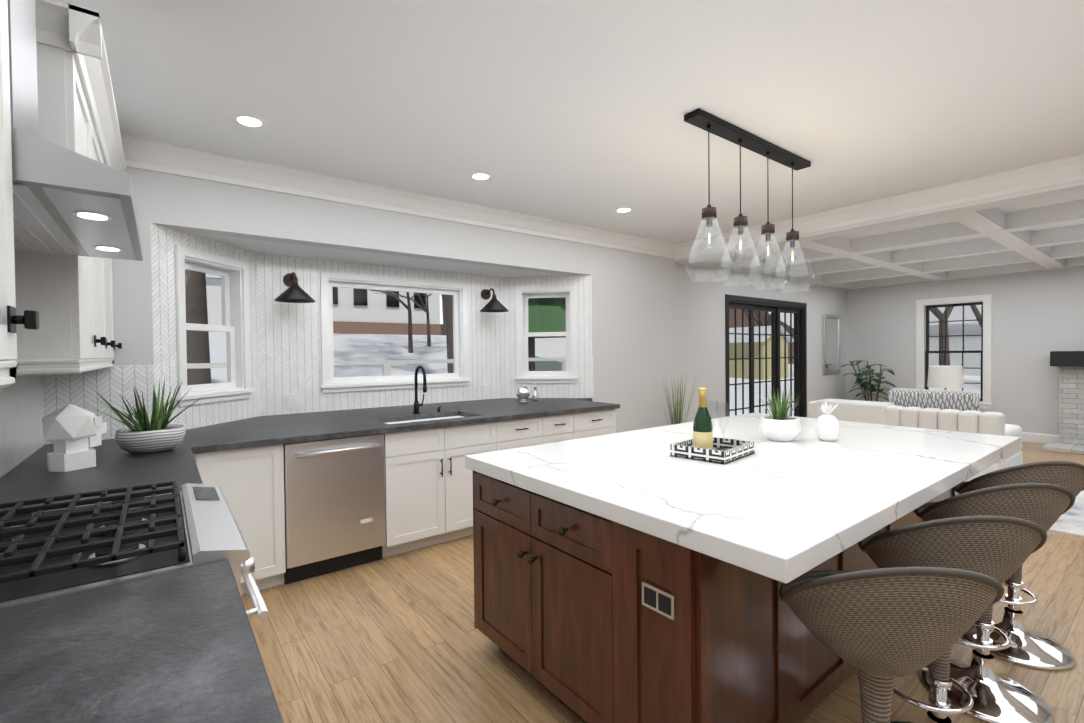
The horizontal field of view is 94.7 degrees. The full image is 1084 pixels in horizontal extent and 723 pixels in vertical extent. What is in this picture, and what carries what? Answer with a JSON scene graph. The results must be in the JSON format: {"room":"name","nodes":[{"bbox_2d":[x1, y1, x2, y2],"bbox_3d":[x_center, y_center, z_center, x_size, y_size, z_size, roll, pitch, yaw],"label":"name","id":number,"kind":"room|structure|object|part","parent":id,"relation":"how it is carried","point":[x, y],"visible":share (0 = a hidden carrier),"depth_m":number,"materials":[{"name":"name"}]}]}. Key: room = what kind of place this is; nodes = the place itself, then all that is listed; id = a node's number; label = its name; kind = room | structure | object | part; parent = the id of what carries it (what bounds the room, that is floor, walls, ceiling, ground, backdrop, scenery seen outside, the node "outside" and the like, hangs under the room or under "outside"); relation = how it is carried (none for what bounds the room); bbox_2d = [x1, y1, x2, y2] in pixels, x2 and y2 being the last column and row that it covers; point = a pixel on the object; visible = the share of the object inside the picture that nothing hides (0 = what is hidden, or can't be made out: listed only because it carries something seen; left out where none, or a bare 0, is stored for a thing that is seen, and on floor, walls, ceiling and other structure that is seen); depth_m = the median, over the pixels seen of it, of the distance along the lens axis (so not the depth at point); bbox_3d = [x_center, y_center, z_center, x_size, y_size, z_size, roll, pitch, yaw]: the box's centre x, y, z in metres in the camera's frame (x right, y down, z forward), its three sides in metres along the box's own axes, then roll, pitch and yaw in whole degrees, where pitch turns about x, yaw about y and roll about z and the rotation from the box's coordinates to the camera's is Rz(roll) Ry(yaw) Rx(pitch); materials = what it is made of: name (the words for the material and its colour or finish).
{"room":"kitchen","nodes":[
{"label":"kitchen","id":0,"kind":"room"},
{"bbox_2d":[0,448,203,512],"bbox_3d":[-1.821,0.489,2.061,0.652,0.040,1.089,-1,1,-37],"label":"countertop","id":1,"kind":"structure","parent":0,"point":[34,480],"depth_m":2.04,"materials":[{"name":"grey stone"}]},
{"bbox_2d":[42,404,106,471],"bbox_3d":[-2.052,0.325,2.196,0.202,0.285,0.164,-1,1,-37],"label":"head sculpture","id":2,"kind":"object","parent":1,"relation":"on","point":[72,432],"visible":1,"depth_m":2.15,"materials":[{"name":"white ceramic"}]},
{"bbox_2d":[88,379,202,453],"bbox_3d":[-2.049,0.268,2.579,0.516,0.387,0.514,-1,1,-37],"label":"potted plant","id":3,"kind":"object","parent":1,"relation":"on","point":[157,433],"visible":1,"depth_m":2.51,"materials":[{"name":"white ceramic"}]},
{"bbox_2d":[0,560,282,722],"bbox_3d":[-0.741,0.500,0.647,0.652,0.040,0.882,-1,1,-37],"label":"countertop","id":4,"kind":"structure","parent":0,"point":[179,646],"depth_m":0.81,"materials":[{"name":"grey stone"}]},
{"bbox_2d":[150,223,592,429],"bbox_3d":[-1.186,0.173,4.568,3.890,2.340,0.820,-1,1,-37],"label":"wall","id":5,"kind":"structure","parent":0,"point":[285,348],"depth_m":4.26,"materials":[{"name":"tile"}]},
{"bbox_2d":[48,364,153,443],"bbox_3d":[-2.599,0.243,2.968,0.470,0.440,0.008,-1,1,-37],"label":"tile backsplash","id":6,"kind":"structure","parent":5,"relation":"attached to","point":[80,390],"depth_m":2.97,"materials":[{"name":"white tile"}]},
{"bbox_2d":[175,245,253,405],"bbox_3d":[-2.399,-0.238,3.606,0.160,1.054,0.680,0,1,8],"label":"bay window","id":7,"kind":"structure","parent":5,"relation":"in","point":[235,309],"depth_m":3.74,"materials":[{"name":"white wood"}]},
{"bbox_2d":[286,394,301,408],"bbox_3d":[-2.087,0.335,4.203,0.120,0.115,0.008,-1,1,-37],"label":"electrical outlet plate","id":8,"kind":"object","parent":5,"relation":"attached to","point":[294,401],"depth_m":4.20,"materials":[{"name":"white plastic"}]},
{"bbox_2d":[274,272,315,302],"bbox_3d":[-2.006,-0.612,4.053,0.304,0.246,0.331,-1,1,-37],"label":"lamp","id":9,"kind":"object","parent":5,"relation":"attached to","point":[294,292],"visible":1,"depth_m":4.02,"materials":[{"name":"brown metal"}]},
{"bbox_2d":[320,271,469,392],"bbox_3d":[-1.374,-0.267,4.801,1.460,1.054,0.155,-1,1,-37],"label":"bay window","id":10,"kind":"structure","parent":5,"relation":"in","point":[457,291],"depth_m":4.72,"materials":[{"name":"white wood"}]},
{"bbox_2d":[480,288,508,311],"bbox_3d":[-0.504,-0.646,5.200,0.304,0.246,0.331,-1,1,-37],"label":"lamp","id":11,"kind":"object","parent":5,"relation":"attached to","point":[493,304],"visible":1,"depth_m":5.16,"materials":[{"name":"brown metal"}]},
{"bbox_2d":[515,285,577,382],"bbox_3d":[0.049,-0.293,5.475,0.680,1.054,0.160,0,1,8],"label":"bay window","id":12,"kind":"structure","parent":5,"relation":"in","point":[523,334],"depth_m":5.45,"materials":[{"name":"white wood"}]},
{"bbox_2d":[58,0,1083,266],"bbox_3d":[3.656,-1.448,3.271,11.200,0.100,7.600,-1,1,-37],"label":"ceiling","id":13,"kind":"structure","parent":0,"point":[570,110],"depth_m":2.53,"materials":[{"name":"white paint"}]},
{"bbox_2d":[230,114,267,128],"bbox_3d":[-1.625,-1.331,2.774,0.179,0.005,0.179,0,1,14],"label":"recessed light","id":14,"kind":"object","parent":13,"relation":"in","point":[245,120],"depth_m":2.77,"materials":[{"name":"white plastic"}]},
{"bbox_2d":[469,172,492,180],"bbox_3d":[-0.449,-1.358,3.672,0.179,0.005,0.179,-1,1,-43],"label":"recessed light","id":15,"kind":"object","parent":13,"relation":"in","point":[476,176],"depth_m":3.67,"materials":[{"name":"white plastic"}]},
{"bbox_2d":[614,207,633,212],"bbox_3d":[0.749,-1.384,4.575,0.179,0.005,0.179,0,1,14],"label":"recessed light","id":16,"kind":"object","parent":13,"relation":"in","point":[623,209],"depth_m":4.57,"materials":[{"name":"white plastic"}]},
{"bbox_2d":[684,108,813,292],"bbox_3d":[1.324,-0.920,3.111,1.280,0.899,0.262,-1,1,-37],"label":"pendant light","id":17,"kind":"object","parent":13,"relation":"hanging from","point":[712,124],"visible":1,"depth_m":3.03,"materials":[{"name":"clear glass"}]},
{"bbox_3d":[1.327,-0.646,3.115,1.222,0.350,0.262,-1,1,-37],"label":"shade glass","id":18,"kind":"part","parent":17,"relation":"part of","materials":[{"name":"clear glass"}]},
{"bbox_2d":[674,180,1083,289],"bbox_3d":[5.882,-1.358,4.990,5.280,0.180,7.330,-1,1,-37],"label":"ceiling beams","id":19,"kind":"structure","parent":13,"relation":"attached to","point":[1012,243],"depth_m":5.87,"materials":[{"name":"white paint"}]},
{"bbox_2d":[110,167,1083,434],"bbox_3d":[3.671,-0.093,3.292,11.200,2.810,7.600,-1,1,-37],"label":"wall","id":20,"kind":"structure","parent":0,"point":[656,321],"depth_m":6.18,"materials":[{"name":"white paint"}]},
{"bbox_2d":[0,0,31,371],"bbox_3d":[-0.994,-0.578,0.668,0.314,1.160,0.468,-1,1,-37],"label":"upper cabinet","id":21,"kind":"object","parent":20,"relation":"attached to","point":[15,346],"depth_m":0.92,"materials":[{"name":"white wood"}]},
{"bbox_2d":[0,375,47,477],"bbox_3d":[-1.762,0.258,1.442,0.008,0.440,3.450,-1,1,-37],"label":"tile backsplash","id":22,"kind":"structure","parent":20,"relation":"attached to","point":[28,403],"depth_m":2.36,"materials":[{"name":"white tile"}]},
{"bbox_2d":[28,0,103,363],"bbox_3d":[-1.892,-0.587,1.844,0.314,1.160,0.603,-1,1,-37],"label":"upper cabinet","id":23,"kind":"object","parent":20,"relation":"attached to","point":[64,326],"depth_m":1.68,"materials":[{"name":"white wood"}]},
{"bbox_2d":[8,0,142,260],"bbox_3d":[-1.355,-0.725,1.280,0.487,0.758,0.910,-1,1,-37],"label":"range hood","id":24,"kind":"object","parent":20,"relation":"attached to","point":[67,201],"visible":0.98,"depth_m":1.19,"materials":[{"name":"white paint"}]},
{"bbox_2d":[96,96,111,359],"bbox_3d":[-2.201,-0.590,2.248,0.314,1.160,0.664,-1,1,-37],"label":"upper cabinet","id":25,"kind":"object","parent":20,"relation":"attached to","point":[101,136],"depth_m":2.51,"materials":[{"name":"white wood"}]},
{"bbox_2d":[108,148,119,359],"bbox_3d":[-2.510,-0.593,2.652,0.314,1.160,0.602,-1,1,-37],"label":"upper cabinet","id":26,"kind":"object","parent":20,"relation":"attached to","point":[109,149],"depth_m":2.93,"materials":[{"name":"white wood"}]},
{"bbox_2d":[121,134,676,257],"bbox_3d":[-0.564,-1.297,4.443,5.370,0.150,0.115,-1,1,-37],"label":"crown molding","id":27,"kind":"structure","parent":20,"relation":"attached to","point":[149,155],"depth_m":3.78,"materials":[{"name":"white"}]},
{"bbox_3d":[3.504,0.137,7.843,2.390,2.210,0.168,-1,1,-37],"label":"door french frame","id":28,"kind":"part","parent":20,"relation":"part of","materials":[{"name":"black metal"}]},
{"bbox_2d":[823,315,840,373],"bbox_3d":[5.270,-0.306,9.085,0.680,1.060,0.028,-1,1,-37],"label":"wall mirror","id":29,"kind":"object","parent":20,"relation":"attached to","point":[831,344],"visible":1,"depth_m":9.09,"materials":[{"name":"silver metal"}]},
{"bbox_2d":[672,154,1083,258],"bbox_3d":[3.785,-1.325,3.307,0.135,0.150,7.200,-1,1,-37],"label":"ceiling beam","id":30,"kind":"structure","parent":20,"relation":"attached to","point":[1070,169],"depth_m":4.13,"materials":[{"name":"white"}]},
{"bbox_2d":[916,294,992,408],"bbox_3d":[6.803,-0.158,8.264,0.185,1.803,1.010,-1,1,-37],"label":"living room window","id":31,"kind":"structure","parent":20,"relation":"in","point":[923,306],"depth_m":8.20,"materials":[{"name":"white wood"}]},
{"bbox_2d":[1022,432,1058,443],"bbox_3d":[6.665,1.131,8.376,0.015,0.140,2.870,-1,1,-37],"label":"baseboard","id":32,"kind":"structure","parent":20,"relation":"attached to","point":[1037,437],"depth_m":7.41,"materials":[{"name":"white wood"}]},
{"bbox_2d":[241,441,1083,722],"bbox_3d":[3.655,1.361,3.355,11.500,0.100,7.800,-1,1,-37],"label":"floor","id":33,"kind":"structure","parent":0,"point":[398,638],"depth_m":2.37,"materials":[{"name":"brown wood"}]},
{"bbox_2d":[0,481,268,620],"bbox_3d":[-1.205,0.907,1.351,0.736,0.974,0.790,-1,1,-37],"label":"range","id":34,"kind":"object","parent":33,"relation":"on","point":[72,546],"visible":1,"depth_m":1.25,"materials":[{"name":"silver metal"}]},
{"bbox_2d":[196,444,283,593],"bbox_3d":[-1.935,0.934,3.094,0.512,0.880,0.616,-1,1,-37],"label":"base cabinet","id":35,"kind":"object","parent":33,"relation":"on","point":[251,480],"depth_m":2.92,"materials":[{"name":"white wood"}]},
{"bbox_2d":[280,432,387,584],"bbox_3d":[-1.472,0.925,3.415,0.611,0.878,0.576,-1,1,-37],"label":"dishwasher","id":36,"kind":"object","parent":33,"relation":"on","point":[310,494],"depth_m":3.18,"materials":[{"name":"silver metal"}]},
{"bbox_2d":[20,400,619,463],"bbox_3d":[-1.035,0.454,3.755,3.958,0.040,0.652,-1,1,-37],"label":"countertop","id":37,"kind":"structure","parent":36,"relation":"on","point":[264,435],"depth_m":3.39,"materials":[{"name":"grey stone"}]},
{"bbox_2d":[413,366,440,413],"bbox_3d":[-0.912,0.229,4.088,0.242,0.396,0.215,-1,1,-37],"label":"faucet","id":38,"kind":"object","parent":37,"relation":"on","point":[416,403],"depth_m":4.08,"materials":[{"name":"black metal"}]},
{"bbox_2d":[516,386,529,401],"bbox_3d":[-0.188,0.325,4.979,0.140,0.158,0.140,-1,1,-37],"label":"decor","id":39,"kind":"object","parent":37,"relation":"on","point":[523,393],"visible":1,"depth_m":4.93,"materials":[{"name":"grey metal"}]},
{"bbox_2d":[532,386,538,400],"bbox_3d":[-0.069,0.326,5.120,0.072,0.150,0.072,-1,1,-37],"label":"decorative bottle","id":40,"kind":"object","parent":37,"relation":"on","point":[535,396],"visible":1,"depth_m":5.10,"materials":[{"name":"silver metal"}]},
{"bbox_2d":[384,416,503,555],"bbox_3d":[-0.870,0.910,3.907,0.939,0.880,0.616,-1,1,-37],"label":"base cabinet","id":41,"kind":"object","parent":33,"relation":"on","point":[430,486],"depth_m":3.60,"materials":[{"name":"white wood"}]},
{"bbox_2d":[504,416,551,449],"bbox_3d":[-0.359,0.899,4.297,0.574,0.880,0.616,-1,1,-37],"label":"base cabinet","id":42,"kind":"object","parent":33,"relation":"on","point":[517,433],"depth_m":4.10,"materials":[{"name":"white wood"}]},
{"bbox_2d":[552,412,579,442],"bbox_3d":[-0.042,0.891,4.540,0.454,0.880,0.616,-1,1,-37],"label":"base cabinet","id":43,"kind":"object","parent":33,"relation":"on","point":[564,428],"depth_m":4.34,"materials":[{"name":"white wood"}]},
{"bbox_2d":[580,408,617,437],"bbox_3d":[0.290,0.884,4.793,0.607,0.880,0.616,-1,1,-37],"label":"base cabinet","id":44,"kind":"object","parent":33,"relation":"on","point":[592,424],"depth_m":4.57,"materials":[{"name":"white wood"}]},
{"bbox_2d":[660,377,696,424],"bbox_3d":[1.573,0.692,5.827,0.478,1.203,0.502,-1,1,-37],"label":"grass plant","id":45,"kind":"object","parent":33,"relation":"on","point":[676,420],"visible":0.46,"depth_m":5.78,"materials":[{"name":"green plant"}]},
{"bbox_2d":[465,465,958,722],"bbox_3d":[1.035,0.921,2.644,2.572,0.859,1.265,-1,1,-37],"label":"kitchen island","id":46,"kind":"object","parent":33,"relation":"on","point":[638,576],"depth_m":1.67,"materials":[{"name":"brown wood"}]},
{"bbox_2d":[465,413,1020,584],"bbox_3d":[1.120,0.460,2.554,2.570,0.060,1.545,-1,1,-37],"label":"island countertop","id":47,"kind":"structure","parent":46,"relation":"on","point":[782,511],"depth_m":1.88,"materials":[{"name":"white stone"}]},
{"bbox_2d":[670,437,754,463],"bbox_3d":[0.800,0.408,2.337,0.260,0.055,0.320,0,1,45],"label":"tray","id":48,"kind":"object","parent":47,"relation":"on","point":[731,450],"visible":0.81,"depth_m":2.26,"materials":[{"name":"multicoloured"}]},
{"bbox_2d":[693,388,712,448],"bbox_3d":[0.735,0.274,2.285,0.087,0.308,0.087,-1,1,-37],"label":"champagne bottle","id":49,"kind":"object","parent":48,"relation":"on","point":[702,431],"visible":0.9,"depth_m":2.26,"materials":[{"name":"green glass"}]},
{"bbox_2d":[711,401,728,447],"bbox_3d":[0.848,0.308,2.343,0.063,0.235,0.063,0,1,41],"label":"champagne flute","id":50,"kind":"object","parent":48,"relation":"on","point":[718,416],"depth_m":2.36,"materials":[{"name":"clear glass"}]},
{"bbox_2d":[757,387,800,440],"bbox_3d":[1.304,0.271,2.721,0.227,0.307,0.205,-1,1,-37],"label":"pot","id":51,"kind":"object","parent":47,"relation":"on","point":[780,425],"visible":1,"depth_m":2.67,"materials":[{"name":"white ceramic"}]},
{"bbox_2d":[815,401,839,440],"bbox_3d":[1.530,0.314,2.680,0.125,0.216,0.125,-1,1,-37],"label":"pineapple","id":52,"kind":"object","parent":47,"relation":"on","point":[827,427],"visible":1,"depth_m":2.64,"materials":[{"name":"white ceramic"}]},
{"bbox_2d":[841,360,896,400],"bbox_3d":[5.750,0.587,8.805,1.020,1.232,0.965,-1,1,-37],"label":"potted plant","id":53,"kind":"object","parent":33,"relation":"on","point":[863,384],"visible":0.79,"depth_m":8.74,"materials":[{"name":"green plant"}]},
{"bbox_2d":[779,567,1004,722],"bbox_3d":[0.897,0.908,1.330,0.491,0.922,0.472,0,1,8],"label":"bar stool","id":54,"kind":"object","parent":33,"relation":"on","point":[880,629],"visible":0.98,"depth_m":1.19,"materials":[{"name":"brown wicker"}]},
{"bbox_2d":[807,388,1021,481],"bbox_3d":[3.822,0.776,5.227,0.982,1.005,1.620,-1,1,-37],"label":"sofa","id":55,"kind":"object","parent":33,"relation":"on","point":[952,410],"visible":0.44,"depth_m":4.79,"materials":[{"name":"white fabric"}]},
{"bbox_2d":[927,366,963,389],"bbox_3d":[5.676,0.648,7.032,0.520,1.171,0.520,-1,1,-37],"label":"table lamp","id":56,"kind":"object","parent":33,"relation":"on","point":[945,377],"visible":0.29,"depth_m":6.88,"materials":[{"name":"white fabric"}]},
{"bbox_2d":[858,515,1046,722],"bbox_3d":[1.334,0.898,1.664,0.491,0.922,0.472,0,1,9],"label":"bar stool","id":57,"kind":"object","parent":33,"relation":"on","point":[1000,549],"visible":0.56,"depth_m":1.51,"materials":[{"name":"brown wicker"}]},
{"bbox_2d":[913,483,1074,722],"bbox_3d":[1.788,0.888,2.010,0.491,0.922,0.472,0,1,7],"label":"bar stool","id":58,"kind":"object","parent":33,"relation":"on","point":[998,697],"visible":0.56,"depth_m":1.91,"materials":[{"name":"brown wicker"}]},
{"bbox_2d":[952,461,1083,670],"bbox_3d":[2.232,0.878,2.350,0.491,0.922,0.472,0,1,9],"label":"bar stool","id":59,"kind":"object","parent":33,"relation":"on","point":[1029,647],"visible":0.44,"depth_m":2.25,"materials":[{"name":"brown wicker"}]},
{"bbox_2d":[1043,351,1083,454],"bbox_3d":[7.791,0.542,6.275,0.750,1.360,2.030,-1,1,-37],"label":"stone fireplace","id":60,"kind":"object","parent":33,"relation":"on","point":[1071,412],"visible":1,"depth_m":6.94,"materials":[{"name":"white brick"}]},
{"bbox_2d":[1049,490,1083,536],"bbox_3d":[5.531,1.279,3.780,2.500,0.012,2.800,-1,1,-37],"label":"living room rug","id":61,"kind":"object","parent":33,"relation":"on","point":[1070,521],"depth_m":4.03,"materials":[{"name":"white fabric"}]},
{"label":"outside","id":62,"kind":"structure","parent":0,"visible":0},
{"bbox_2d":[185,269,980,415],"bbox_3d":[23.862,-6.127,148.969,380.000,12.365,600.000,-1,1,-37],"label":"yard","id":63,"kind":"structure","parent":62,"point":[410,360],"depth_m":22.20,"materials":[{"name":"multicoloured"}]}
]}

